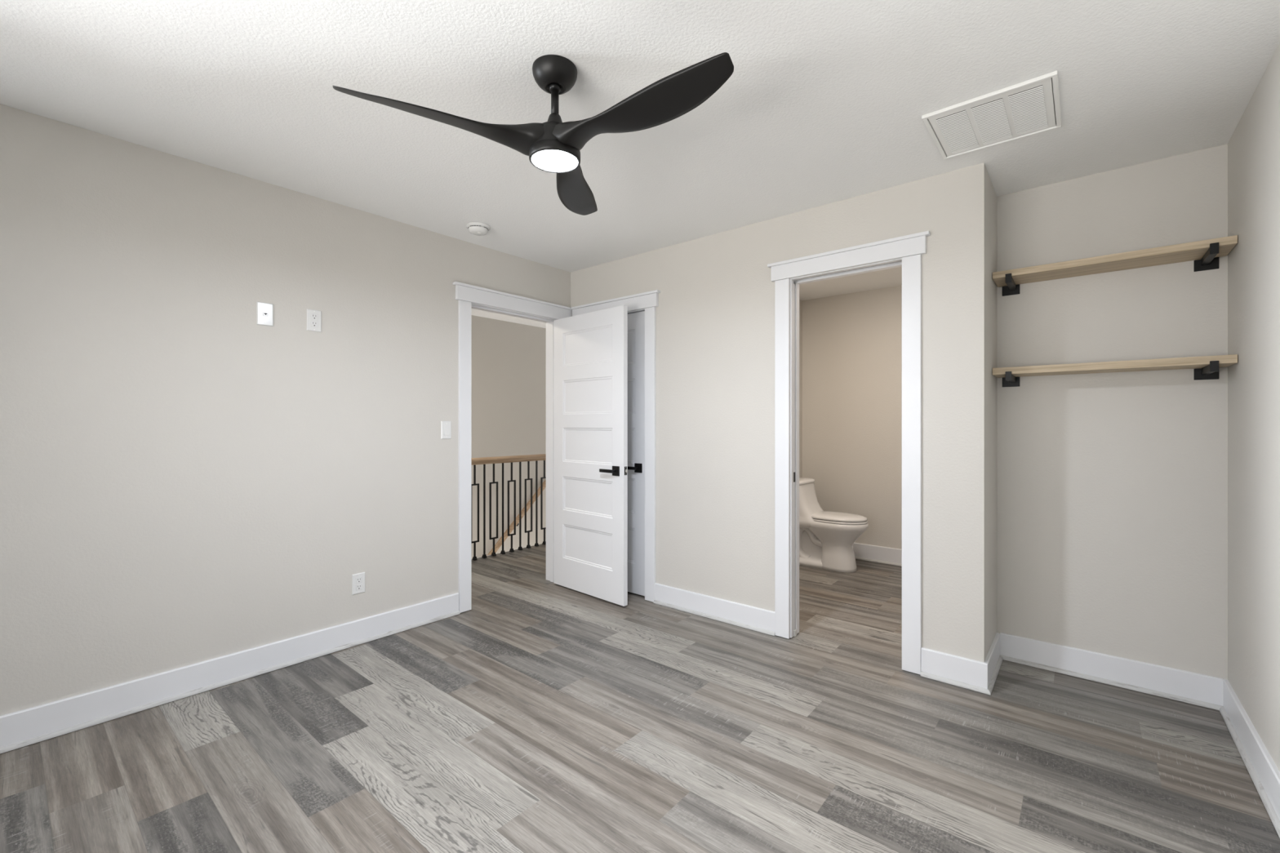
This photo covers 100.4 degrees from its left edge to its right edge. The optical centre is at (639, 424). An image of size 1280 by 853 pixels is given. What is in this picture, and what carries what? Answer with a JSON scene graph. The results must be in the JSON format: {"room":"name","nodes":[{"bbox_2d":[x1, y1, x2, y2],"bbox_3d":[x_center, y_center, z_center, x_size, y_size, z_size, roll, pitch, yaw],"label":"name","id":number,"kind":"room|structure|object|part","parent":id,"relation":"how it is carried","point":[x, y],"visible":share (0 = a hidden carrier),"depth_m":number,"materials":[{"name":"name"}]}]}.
{"room":"empty bedroom","nodes":[
{"label":"empty bedroom","id":0,"kind":"room"},
{"bbox_2d":[0,103,570,715],"bbox_3d":[-1.891,0.013,2.744,0.140,2.440,4.020,0,0,40],"label":"wall","id":1,"kind":"structure","parent":0,"point":[185,480],"depth_m":2.48,"materials":[{"name":"beige paint"}]},
{"bbox_2d":[0,592,460,753],"bbox_3d":[-2.140,1.165,2.313,0.028,0.132,3.009,0,0,40],"label":"baseboard","id":2,"kind":"structure","parent":1,"relation":"attached to","point":[24,727],"depth_m":2.45,"materials":[{"name":"white paint"}]},
{"bbox_2d":[256,301,273,326],"bbox_3d":[-1.866,-0.547,2.657,0.010,0.114,0.070,0,0,40],"label":"cable plate","id":3,"kind":"object","parent":1,"relation":"attached to","point":[264,311],"visible":1,"depth_m":2.65,"materials":[{"name":"white plastic"}]},
{"bbox_2d":[306,308,321,332],"bbox_3d":[-1.726,-0.548,2.827,0.008,0.114,0.070,0,0,40],"label":"power outlet","id":4,"kind":"object","parent":1,"relation":"attached to","point":[313,317],"visible":1,"depth_m":2.82,"materials":[{"name":"white plastic"}]},
{"bbox_2d":[311,313,317,319],"bbox_3d":[-1.724,-0.568,2.825,0.003,0.033,0.033,0,0,40],"label":"receptacle","id":5,"kind":"object","parent":4,"relation":"attached to","point":[313,316],"depth_m":2.82,"materials":[{"name":"white plastic"}]},
{"bbox_2d":[311,320,317,327],"bbox_3d":[-1.724,-0.529,2.825,0.003,0.033,0.033,0,0,40],"label":"receptacle","id":6,"kind":"object","parent":4,"relation":"attached to","point":[313,323],"depth_m":2.82,"materials":[{"name":"white plastic"}]},
{"bbox_2d":[351,572,364,595],"bbox_3d":[-1.581,0.897,3.001,0.008,0.114,0.070,0,0,40],"label":"power outlet","id":7,"kind":"object","parent":1,"relation":"attached to","point":[357,580],"visible":1,"depth_m":3.00,"materials":[{"name":"white plastic"}]},
{"bbox_2d":[355,577,361,583],"bbox_3d":[-1.580,0.877,2.999,0.003,0.033,0.033,0,0,40],"label":"receptacle","id":8,"kind":"object","parent":7,"relation":"attached to","point":[358,580],"depth_m":3.00,"materials":[{"name":"white plastic"}]},
{"bbox_2d":[355,583,361,591],"bbox_3d":[-1.580,0.916,2.999,0.003,0.033,0.033,0,0,40],"label":"receptacle","id":9,"kind":"object","parent":7,"relation":"attached to","point":[358,586],"depth_m":3.00,"materials":[{"name":"white plastic"}]},
{"bbox_2d":[440,421,451,439],"bbox_3d":[-1.237,0.038,3.412,0.011,0.114,0.070,0,0,40],"label":"light switch","id":10,"kind":"object","parent":1,"relation":"attached to","point":[446,426],"visible":1,"depth_m":3.41,"materials":[{"name":"white plastic"}]},
{"bbox_2d":[453,281,572,613],"bbox_3d":[-0.921,0.159,3.880,0.177,2.150,1.032,0,0,40],"label":"trim","id":11,"kind":"structure","parent":1,"relation":"attached to","point":[468,296],"depth_m":3.52,"materials":[{"name":"white paint"}]},
{"bbox_3d":[-1.151,0.211,3.509,0.019,2.037,0.086,0,0,40],"label":"casing","id":12,"kind":"part","parent":11,"relation":"part of","materials":[{"name":"white paint"}]},
{"bbox_3d":[-0.866,-0.855,3.846,0.025,0.092,1.014,0,0,40],"label":"head casing","id":13,"kind":"part","parent":11,"relation":"part of","materials":[{"name":"white paint"}]},
{"bbox_2d":[553,305,627,606],"bbox_3d":[-0.374,0.212,3.850,0.782,2.018,0.143,0,0,43],"label":"door","id":14,"kind":"structure","parent":1,"relation":"in","point":[590,349],"depth_m":3.80,"materials":[{"name":"white paint"}]},
{"bbox_3d":[-0.231,0.319,3.625,0.123,0.022,0.012,0,0,43],"label":"lever","id":15,"kind":"part","parent":14,"relation":"part of","materials":[{"name":"black metal"}]},
{"bbox_2d":[471,315,546,559],"bbox_3d":[-2.153,1.413,5.662,0.125,5.240,5.370,0,0,40],"label":"wall","id":16,"kind":"structure","parent":0,"point":[508,359],"depth_m":6.29,"materials":[{"name":"beige paint"}]},
{"bbox_2d":[486,479,546,555],"bbox_3d":[-1.586,1.309,6.176,0.084,2.215,2.387,0,0,40],"label":"wall handrail","id":17,"kind":"object","parent":16,"relation":"attached to","point":[499,544],"visible":0.26,"depth_m":6.29,"materials":[{"name":"brown wood"}]},
{"bbox_2d":[0,543,1279,852],"bbox_3d":[-0.160,1.333,2.682,4.900,0.200,6.380,0,0,40],"label":"floor","id":18,"kind":"structure","parent":0,"point":[542,715],"depth_m":2.03,"materials":[{"name":"grey laminate"}]},
{"bbox_2d":[471,453,546,559],"bbox_3d":[-1.134,0.770,5.282,0.068,0.925,4.350,0,0,40],"label":"stair railing","id":19,"kind":"object","parent":18,"relation":"on","point":[496,460],"visible":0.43,"depth_m":5.12,"materials":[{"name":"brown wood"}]},
{"bbox_3d":[-1.134,0.339,5.282,0.068,0.062,4.350,0,0,40],"label":"handrail","id":20,"kind":"part","parent":19,"relation":"part of","materials":[{"name":"brown wood"}]},
{"bbox_2d":[799,477,868,573],"bbox_3d":[1.595,0.860,4.643,0.742,0.744,0.388,0,0,40],"label":"toilet","id":21,"kind":"object","parent":18,"relation":"on","point":[827,539],"visible":0.69,"depth_m":4.51,"materials":[{"name":"white ceramic"}]},
{"bbox_3d":[1.404,0.510,4.802,0.244,0.032,0.388,0,0,40],"label":"tank lid","id":22,"kind":"part","parent":21,"relation":"part of","materials":[{"name":"white ceramic"}]},
{"bbox_3d":[1.473,0.713,4.745,0.410,0.371,0.378,0,0,40],"label":"tank","id":23,"kind":"part","parent":21,"relation":"part of","materials":[{"name":"white ceramic"}]},
{"bbox_3d":[1.679,1.029,4.574,0.526,0.406,0.368,0,0,40],"label":"bowl","id":24,"kind":"part","parent":21,"relation":"part of","materials":[{"name":"white ceramic"}]},
{"bbox_3d":[1.694,0.786,4.561,0.471,0.036,0.356,0,0,40],"label":"lid","id":25,"kind":"part","parent":21,"relation":"part of","materials":[{"name":"white ceramic"}]},
{"bbox_3d":[1.698,0.816,4.557,0.465,0.016,0.356,0,0,40],"label":"seat","id":26,"kind":"part","parent":21,"relation":"part of","materials":[{"name":"white plastic"}]},
{"bbox_2d":[0,0,1279,328],"bbox_3d":[-0.404,-1.266,3.210,5.950,0.120,6.900,0,0,40],"label":"ceiling","id":27,"kind":"structure","parent":0,"point":[823,102],"depth_m":1.93,"materials":[{"name":"white paint"}]},
{"bbox_2d":[466,222,490,235],"bbox_3d":[-0.986,-1.182,3.253,0.144,0.049,0.144,0,0,40],"label":"smoke detector","id":28,"kind":"object","parent":27,"relation":"attached to","point":[478,228],"visible":1,"depth_m":3.21,"materials":[{"name":"white plastic"}]},
{"bbox_3d":[-0.986,-1.198,3.253,0.144,0.016,0.144,0,0,40],"label":"mounting plate","id":29,"kind":"part","parent":28,"relation":"part of","materials":[{"name":"white plastic"}]},
{"bbox_2d":[333,52,733,215],"bbox_3d":[-0.199,-1.050,1.714,1.049,0.313,1.157,0,0,40],"label":"ceiling fan","id":30,"kind":"object","parent":27,"relation":"hanging from","point":[553,145],"visible":1,"depth_m":1.70,"materials":[{"name":"black plastic"}]},
{"bbox_3d":[-0.592,-0.959,1.665,0.639,0.099,0.131,0,0,-27],"label":"blade","id":31,"kind":"part","parent":30,"relation":"part of","materials":[{"name":"black plastic"}]},
{"bbox_2d":[531,150,577,171],"bbox_3d":[-0.290,-0.896,1.817,0.157,0.004,0.157,0,0,40],"label":"diffuser","id":32,"kind":"object","parent":30,"relation":"attached to","point":[544,160],"depth_m":1.81,"materials":[{"name":"white plastic"}]},
{"bbox_3d":[-0.290,-1.026,1.817,0.068,0.049,0.068,0,0,40],"label":"rod","id":33,"kind":"part","parent":30,"relation":"part of","materials":[{"name":"black metal"}]},
{"bbox_3d":[-0.270,-0.959,2.155,0.131,0.099,0.639,0,0,3],"label":"blade","id":34,"kind":"part","parent":30,"relation":"part of","materials":[{"name":"black plastic"}]},
{"bbox_3d":[-0.007,-0.959,1.631,0.639,0.099,0.131,0,0,33],"label":"blade","id":35,"kind":"part","parent":30,"relation":"part of","materials":[{"name":"black plastic"}]},
{"bbox_2d":[921,70,1062,159],"bbox_3d":[1.398,-1.199,2.116,0.420,0.014,0.429,0,0,40],"label":"ceiling vent","id":36,"kind":"object","parent":27,"relation":"in","point":[1025,108],"visible":1,"depth_m":2.09,"materials":[{"name":"white metal"}]},
{"bbox_3d":[1.312,-1.196,2.198,0.102,0.003,0.337,0,0,40],"label":"louver panel","id":37,"kind":"part","parent":36,"relation":"part of","materials":[{"name":"white metal"}]},
{"bbox_3d":[1.402,-1.196,2.123,0.101,0.003,0.337,0,0,40],"label":"louver panel","id":38,"kind":"part","parent":36,"relation":"part of","materials":[{"name":"white metal"}]},
{"bbox_3d":[1.493,-1.196,2.048,0.102,0.003,0.337,0,0,40],"label":"louver panel","id":39,"kind":"part","parent":36,"relation":"part of","materials":[{"name":"white metal"}]},
{"bbox_2d":[570,162,987,662],"bbox_3d":[0.501,0.013,3.442,2.924,2.440,0.115,0,0,40],"label":"wall","id":40,"kind":"structure","parent":0,"point":[715,311],"depth_m":3.16,"materials":[{"name":"beige paint"}]},
{"bbox_2d":[571,289,660,602],"bbox_3d":[-0.172,0.159,3.979,0.881,2.150,0.152,0,0,40],"label":"trim","id":41,"kind":"structure","parent":40,"relation":"attached to","point":[648,301],"depth_m":3.71,"materials":[{"name":"white paint"}]},
{"bbox_3d":[-0.202,-0.856,3.937,0.839,0.090,0.025,0,0,40],"label":"head casing","id":42,"kind":"part","parent":41,"relation":"part of","materials":[{"name":"white paint"}]},
{"bbox_3d":[0.072,0.210,3.713,0.086,2.039,0.019,0,0,40],"label":"casing","id":43,"kind":"part","parent":41,"relation":"part of","materials":[{"name":"white paint"}]},
{"bbox_2d":[627,311,644,595],"bbox_3d":[-0.207,0.209,3.976,0.666,2.024,0.089,0,0,40],"label":"door","id":44,"kind":"structure","parent":40,"relation":"in","point":[636,321],"depth_m":3.84,"materials":[{"name":"white paint"}]},
{"bbox_3d":[-0.079,0.315,3.820,0.123,0.022,0.012,0,0,40],"label":"lever","id":45,"kind":"part","parent":44,"relation":"part of","materials":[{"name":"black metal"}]},
{"bbox_2d":[653,582,775,635],"bbox_3d":[0.445,1.165,3.396,0.895,0.132,0.028,0,0,40],"label":"baseboard","id":46,"kind":"structure","parent":40,"relation":"attached to","point":[753,618],"depth_m":3.36,"materials":[{"name":"white paint"}]},
{"bbox_3d":[0.440,1.222,3.390,0.895,0.018,0.014,0,0,40],"label":"shoe moulding","id":47,"kind":"part","parent":46,"relation":"part of","materials":[{"name":"white wood"}]},
{"bbox_2d":[793,284,796,636],"bbox_3d":[0.671,0.207,3.297,0.612,2.048,0.035,0,0,40],"label":"door","id":48,"kind":"structure","parent":40,"relation":"in","point":[794,629],"depth_m":3.11,"materials":[{"name":"white paint"}]},
{"bbox_2d":[767,231,930,675],"bbox_3d":[1.117,0.147,2.905,0.848,2.164,0.152,0,0,40],"label":"trim","id":49,"kind":"structure","parent":40,"relation":"attached to","point":[906,251],"depth_m":2.83,"materials":[{"name":"white paint"}]},
{"bbox_3d":[0.824,0.198,3.086,0.086,2.063,0.019,0,0,40],"label":"casing","id":50,"kind":"part","parent":49,"relation":"part of","materials":[{"name":"white paint"}]},
{"bbox_3d":[1.085,-0.876,2.866,0.812,0.084,0.025,0,0,40],"label":"head casing","id":51,"kind":"part","parent":49,"relation":"part of","materials":[{"name":"white paint"}]},
{"bbox_3d":[1.349,0.198,2.650,0.086,2.063,0.019,0,0,40],"label":"casing","id":52,"kind":"part","parent":49,"relation":"part of","materials":[{"name":"white paint"}]},
{"bbox_2d":[920,647,990,694],"bbox_3d":[1.490,1.165,2.526,0.288,0.132,0.028,0,0,40],"label":"baseboard","id":53,"kind":"object","parent":40,"relation":"attached to","point":[962,672],"visible":1,"depth_m":2.52,"materials":[{"name":"white paint"}]},
{"bbox_3d":[1.485,1.222,2.520,0.288,0.018,0.014,0,0,40],"label":"shoe moulding","id":54,"kind":"part","parent":53,"relation":"part of","materials":[{"name":"white wood"}]},
{"bbox_2d":[799,299,802,477],"bbox_3d":[0.907,0.013,4.480,0.100,2.440,2.000,0,0,40],"label":"wall","id":55,"kind":"structure","parent":0,"point":[800,300],"depth_m":5.18,"materials":[{"name":"beige paint"}]},
{"bbox_2d":[802,285,902,549],"bbox_3d":[2.293,0.013,4.707,1.940,2.440,0.120,0,0,40],"label":"wall","id":56,"kind":"structure","parent":0,"point":[852,342],"depth_m":4.88,"materials":[{"name":"beige paint"}]},
{"bbox_2d":[853,542,902,566],"bbox_3d":[2.245,1.160,4.649,1.740,0.143,0.028,0,0,40],"label":"baseboard","id":57,"kind":"structure","parent":56,"relation":"attached to","point":[886,555],"depth_m":4.75,"materials":[{"name":"white paint"}]},
{"bbox_3d":[2.240,1.222,4.644,1.740,0.018,0.014,0,0,40],"label":"shoe moulding","id":58,"kind":"part","parent":57,"relation":"part of","materials":[{"name":"white wood"}]},
{"bbox_2d":[987,173,996,652],"bbox_3d":[1.731,0.013,2.728,0.120,2.440,0.360,0,0,40],"label":"wall","id":59,"kind":"structure","parent":0,"point":[992,196],"depth_m":2.66,"materials":[{"name":"beige paint"}]},
{"bbox_2d":[984,632,1002,695],"bbox_3d":[1.737,1.165,2.620,0.028,0.132,0.488,0,0,40],"label":"baseboard","id":60,"kind":"structure","parent":59,"relation":"attached to","point":[993,659],"depth_m":2.61,"materials":[{"name":"white paint"}]},
{"bbox_3d":[1.743,1.222,2.615,0.014,0.018,0.488,0,0,40],"label":"shoe moulding","id":61,"kind":"part","parent":60,"relation":"part of","materials":[{"name":"white wood"}]},
{"bbox_2d":[1002,273,1019,296],"bbox_3d":[1.867,-0.705,2.703,0.076,0.062,0.225,0,0,40],"label":"shelf bracket","id":62,"kind":"object","parent":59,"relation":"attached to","point":[1011,288],"visible":1,"depth_m":2.76,"materials":[{"name":"black metal"}]},
{"bbox_3d":[1.937,-0.698,2.787,0.076,0.050,0.005,0,0,40],"label":"wall plate","id":63,"kind":"part","parent":62,"relation":"part of","materials":[{"name":"black metal"}]},
{"bbox_3d":[1.875,-0.710,2.697,0.025,0.028,0.215,0,0,40],"label":"arm","id":64,"kind":"part","parent":62,"relation":"part of","materials":[{"name":"black metal"}]},
{"bbox_2d":[992,235,1237,287],"bbox_3d":[2.143,-0.740,2.480,0.824,0.032,0.212,0,0,40],"label":"wall shelf","id":65,"kind":"object","parent":62,"relation":"on","point":[1193,251],"visible":1,"depth_m":2.40,"materials":[{"name":"brown wood"}]},
{"bbox_2d":[1002,371,1019,386],"bbox_3d":[1.867,-0.226,2.703,0.076,0.062,0.225,0,0,40],"label":"shelf bracket","id":66,"kind":"object","parent":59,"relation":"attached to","point":[1010,380],"visible":1,"depth_m":2.77,"materials":[{"name":"black metal"}]},
{"bbox_3d":[1.937,-0.219,2.787,0.076,0.050,0.005,0,0,40],"label":"wall plate","id":67,"kind":"part","parent":66,"relation":"part of","materials":[{"name":"black metal"}]},
{"bbox_3d":[1.875,-0.231,2.697,0.025,0.028,0.215,0,0,40],"label":"arm","id":68,"kind":"part","parent":66,"relation":"part of","materials":[{"name":"black metal"}]},
{"bbox_2d":[992,354,1237,377],"bbox_3d":[2.143,-0.262,2.480,0.824,0.034,0.212,0,0,40],"label":"wall shelf","id":69,"kind":"object","parent":66,"relation":"on","point":[1224,361],"visible":1,"depth_m":2.39,"materials":[{"name":"brown wood"}]},
{"bbox_2d":[996,143,1227,679],"bbox_3d":[2.203,0.013,2.647,0.950,2.440,0.120,0,0,40],"label":"wall","id":70,"kind":"structure","parent":0,"point":[1112,487],"depth_m":2.52,"materials":[{"name":"beige paint"}]},
{"bbox_2d":[1000,632,1223,710],"bbox_3d":[2.202,1.165,2.551,0.800,0.132,0.028,0,0,40],"label":"baseboard","id":71,"kind":"structure","parent":70,"relation":"attached to","point":[1183,686],"depth_m":2.51,"materials":[{"name":"white paint"}]},
{"bbox_2d":[1227,42,1279,771],"bbox_3d":[1.177,0.013,0.577,0.120,2.440,4.615,0,0,40],"label":"wall","id":72,"kind":"structure","parent":0,"point":[1254,145],"depth_m":1.94,"materials":[{"name":"beige paint"}]},
{"bbox_2d":[1193,242,1218,271],"bbox_3d":[2.409,-0.705,2.251,0.076,0.062,0.225,0,0,40],"label":"shelf bracket","id":73,"kind":"object","parent":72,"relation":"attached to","point":[1208,262],"visible":1,"depth_m":2.31,"materials":[{"name":"black metal"}]},
{"bbox_3d":[2.479,-0.698,2.336,0.076,0.050,0.005,0,0,40],"label":"wall plate","id":74,"kind":"part","parent":73,"relation":"part of","materials":[{"name":"black metal"}]},
{"bbox_3d":[2.406,-0.710,2.255,0.025,0.028,0.215,0,0,40],"label":"arm","id":75,"kind":"part","parent":73,"relation":"part of","materials":[{"name":"black metal"}]},
{"bbox_2d":[1193,360,1218,380],"bbox_3d":[2.409,-0.226,2.251,0.076,0.062,0.225,0,0,40],"label":"shelf bracket","id":76,"kind":"object","parent":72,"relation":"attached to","point":[1211,371],"visible":1,"depth_m":2.32,"materials":[{"name":"black metal"}]},
{"bbox_3d":[2.479,-0.219,2.336,0.076,0.050,0.005,0,0,40],"label":"wall plate","id":77,"kind":"part","parent":76,"relation":"part of","materials":[{"name":"black metal"}]},
{"bbox_3d":[2.406,-0.231,2.255,0.025,0.028,0.215,0,0,40],"label":"arm","id":78,"kind":"part","parent":76,"relation":"part of","materials":[{"name":"black metal"}]},
{"bbox_2d":[1219,678,1279,838],"bbox_3d":[1.086,1.165,0.585,0.028,0.132,4.480,0,0,40],"label":"baseboard","id":79,"kind":"structure","parent":72,"relation":"attached to","point":[1264,774],"depth_m":1.88,"materials":[{"name":"white paint"}]}
]}

